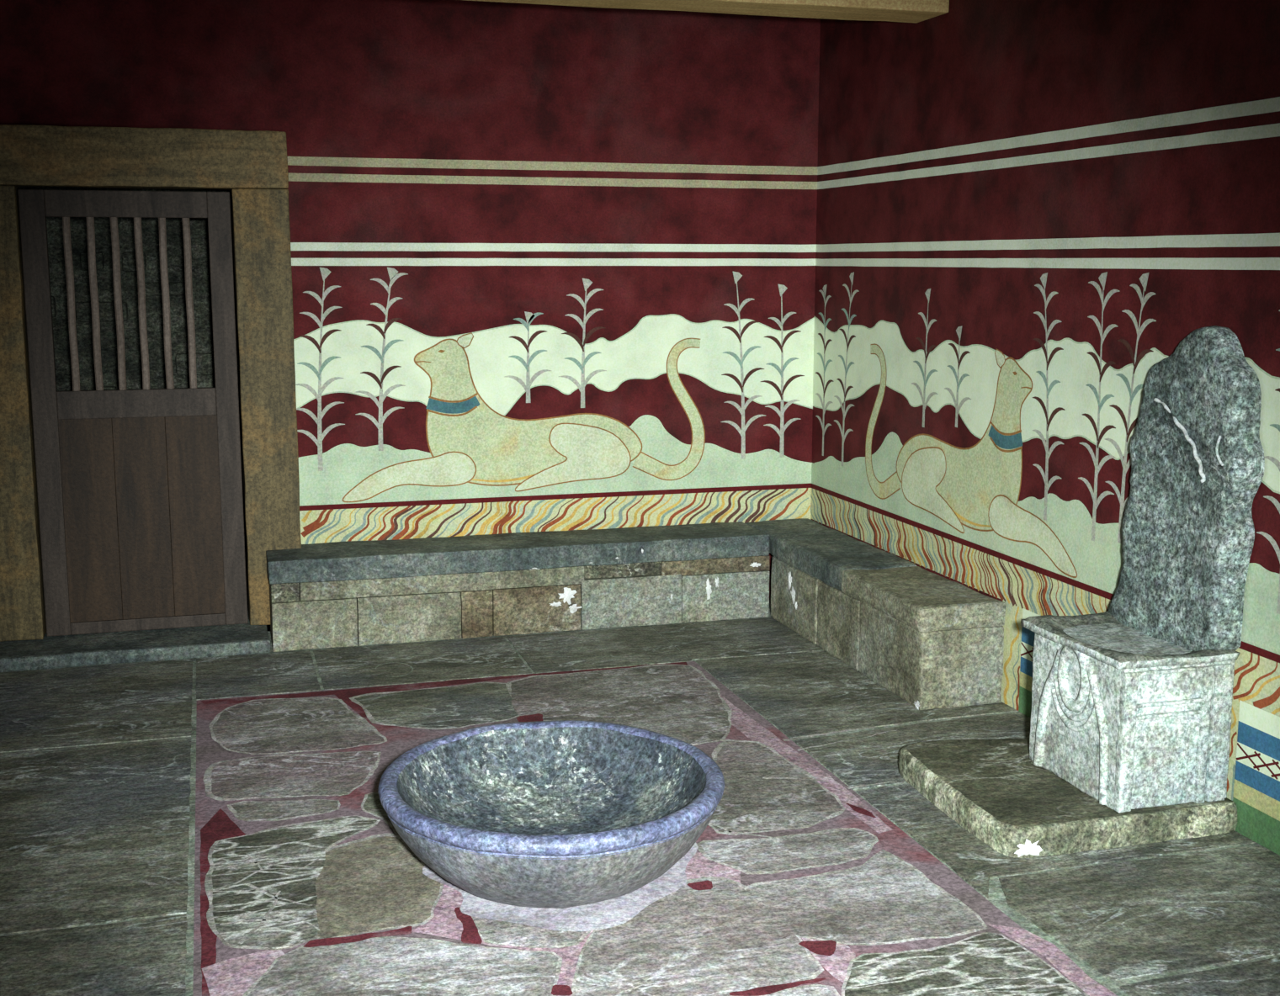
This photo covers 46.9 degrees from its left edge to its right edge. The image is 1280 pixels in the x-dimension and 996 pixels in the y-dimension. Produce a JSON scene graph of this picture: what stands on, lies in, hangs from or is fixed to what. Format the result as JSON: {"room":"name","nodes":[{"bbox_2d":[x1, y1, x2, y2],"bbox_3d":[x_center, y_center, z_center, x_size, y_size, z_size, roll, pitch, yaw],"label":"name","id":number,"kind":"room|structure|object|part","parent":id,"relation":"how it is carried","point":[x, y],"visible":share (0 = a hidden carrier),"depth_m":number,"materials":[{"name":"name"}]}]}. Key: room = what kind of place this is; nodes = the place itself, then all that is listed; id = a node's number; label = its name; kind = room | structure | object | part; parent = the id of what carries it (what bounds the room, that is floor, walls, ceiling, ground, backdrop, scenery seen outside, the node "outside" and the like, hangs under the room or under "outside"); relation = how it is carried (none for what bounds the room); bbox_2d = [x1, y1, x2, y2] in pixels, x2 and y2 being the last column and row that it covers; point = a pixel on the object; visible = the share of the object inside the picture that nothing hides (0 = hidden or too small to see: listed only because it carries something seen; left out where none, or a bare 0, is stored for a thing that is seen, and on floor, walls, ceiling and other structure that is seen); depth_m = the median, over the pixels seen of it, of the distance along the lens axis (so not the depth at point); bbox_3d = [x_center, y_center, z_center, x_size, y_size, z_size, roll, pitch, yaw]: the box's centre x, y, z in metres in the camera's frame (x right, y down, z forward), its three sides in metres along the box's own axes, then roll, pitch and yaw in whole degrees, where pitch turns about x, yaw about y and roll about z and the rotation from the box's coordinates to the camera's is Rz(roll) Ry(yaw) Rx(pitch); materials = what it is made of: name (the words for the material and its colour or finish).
{"room":"historic interior","nodes":[
{"label":"historic interior","id":0,"kind":"room"},
{"bbox_2d":[17,186,247,593],"bbox_3d":[-2.435,-1.115,7.182,2.399,3.253,0.298,-3,10,-16],"label":"wall","id":1,"kind":"structure","parent":0,"point":[150,226],"depth_m":7.11,"materials":[{"name":"stone"}]},
{"bbox_2d":[0,0,820,629],"bbox_3d":[-2.009,-0.993,6.467,6.550,3.200,0.354,-3,10,-16],"label":"wall","id":2,"kind":"structure","parent":0,"point":[553,266],"depth_m":6.70,"materials":[{"name":"red paint"}]},
{"bbox_2d":[17,189,248,636],"bbox_3d":[-2.142,-0.354,6.292,0.833,1.875,0.045,-3,10,-16],"label":"door","id":3,"kind":"structure","parent":2,"relation":"in","point":[102,464],"depth_m":6.30,"materials":[{"name":"brown wood"}]},
{"bbox_3d":[-2.139,-1.226,6.154,0.641,0.109,0.043,-3,10,-16],"label":"rail","id":4,"kind":"part","parent":3,"relation":"part of","materials":[{"name":"brown wood"}]},
{"bbox_3d":[-2.140,-0.404,6.286,0.641,0.119,0.043,-3,10,-16],"label":"rail","id":5,"kind":"part","parent":3,"relation":"part of","materials":[{"name":"brown wood"}]},
{"bbox_3d":[-2.142,0.088,6.372,0.652,0.887,0.030,-3,10,-16],"label":"panel","id":6,"kind":"part","parent":3,"relation":"part of","materials":[{"name":"brown wood"}]},
{"bbox_3d":[-2.141,0.545,6.439,0.641,0.052,0.043,-3,10,-16],"label":"rail","id":7,"kind":"part","parent":3,"relation":"part of","materials":[{"name":"brown wood"}]},
{"bbox_2d":[0,604,270,671],"bbox_3d":[-3.312,0.652,6.148,3.730,0.067,0.748,-3,10,-16],"label":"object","id":8,"kind":"structure","parent":2,"relation":"attached to","point":[138,646],"depth_m":6.20,"materials":[{"name":"stone"}]},
{"bbox_2d":[0,125,301,642],"bbox_3d":[-2.202,-0.480,6.274,1.435,2.133,0.174,-3,10,-16],"label":"trim","id":9,"kind":"structure","parent":2,"relation":"attached to","point":[252,165],"depth_m":6.20,"materials":[{"name":"brown wood"}]},
{"bbox_2d":[0,588,1279,995],"bbox_3d":[-0.960,1.271,3.108,6.500,0.201,9.700,-3,10,-16],"label":"floor","id":10,"kind":"structure","parent":0,"point":[209,826],"depth_m":4.08,"materials":[{"name":"grey stone"}]},
{"bbox_2d":[265,521,769,652],"bbox_3d":[-0.534,0.385,6.737,2.267,0.399,0.374,-3,10,-16],"label":"stone bench","id":11,"kind":"object","parent":10,"relation":"on","point":[342,594],"visible":0.99,"depth_m":6.56,"materials":[{"name":"grey stone"}]},
{"bbox_3d":[-0.535,0.240,6.713,2.264,0.107,0.373,-3,10,-16],"label":"seat","id":12,"kind":"part","parent":11,"relation":"part of","materials":[{"name":"stone"}]},
{"bbox_2d":[378,720,724,908],"bbox_3d":[-0.238,0.881,4.014,0.928,0.285,0.953,-3,10,-16],"label":"stone basin","id":13,"kind":"object","parent":10,"relation":"on","point":[556,813],"visible":1,"depth_m":4.11,"materials":[{"name":"grey stone"}]},
{"bbox_2d":[743,518,1006,710],"bbox_3d":[0.932,0.445,6.375,0.367,0.402,1.905,-3,10,-16],"label":"stone bench","id":14,"kind":"object","parent":10,"relation":"on","point":[931,640],"visible":0.98,"depth_m":5.79,"materials":[{"name":"grey stone"}]},
{"bbox_3d":[0.932,0.300,6.351,0.367,0.109,1.905,-3,10,-16],"label":"seat","id":15,"kind":"part","parent":14,"relation":"part of","materials":[{"name":"stone"}]},
{"bbox_2d":[897,326,1264,859],"bbox_3d":[1.276,0.212,4.459,0.772,1.464,0.807,-3,10,-16],"label":"throne","id":16,"kind":"object","parent":10,"relation":"on","point":[1128,745],"visible":1,"depth_m":4.29,"materials":[{"name":"stone"}]},
{"bbox_3d":[1.467,0.422,4.459,0.401,0.040,0.538,-3,10,-16],"label":"seat","id":17,"kind":"part","parent":16,"relation":"part of","materials":[{"name":"stone"}]},
{"bbox_3d":[1.619,-0.028,4.401,0.102,0.971,0.577,-3,10,-16],"label":"backrest","id":18,"kind":"part","parent":16,"relation":"part of","materials":[{"name":"stone"}]},
{"bbox_2d":[810,0,1279,855],"bbox_3d":[2.208,-0.449,3.138,0.354,3.207,8.501,-3,10,-16],"label":"wall","id":19,"kind":"structure","parent":0,"point":[1025,209],"depth_m":5.24,"materials":[{"name":"red paint"}]},
{"bbox_3d":[1.531,0.667,5.017,0.001,0.392,0.900,-3,10,-16],"label":"banded panel","id":20,"kind":"part","parent":19,"relation":"part of","materials":[{"name":"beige paint"}]},
{"bbox_3d":[2.458,1.171,1.893,0.001,0.392,5.106,-3,10,-16],"label":"banded panel","id":21,"kind":"part","parent":19,"relation":"part of","materials":[{"name":"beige paint"}]},
{"bbox_3d":[-4.235,-0.266,1.941,0.300,3.200,9.800,-3,10,-16],"label":"wall","id":22,"kind":"structure","parent":0,"visible":0},
{"bbox_2d":[458,0,949,22],"bbox_3d":[-1.809,-1.902,4.996,6.201,0.261,0.281,-3,10,-16],"label":"ceiling beam","id":23,"kind":"structure","parent":22,"relation":"attached to","point":[905,11],"depth_m":5.66,"materials":[{"name":"brown wood"}]}
]}

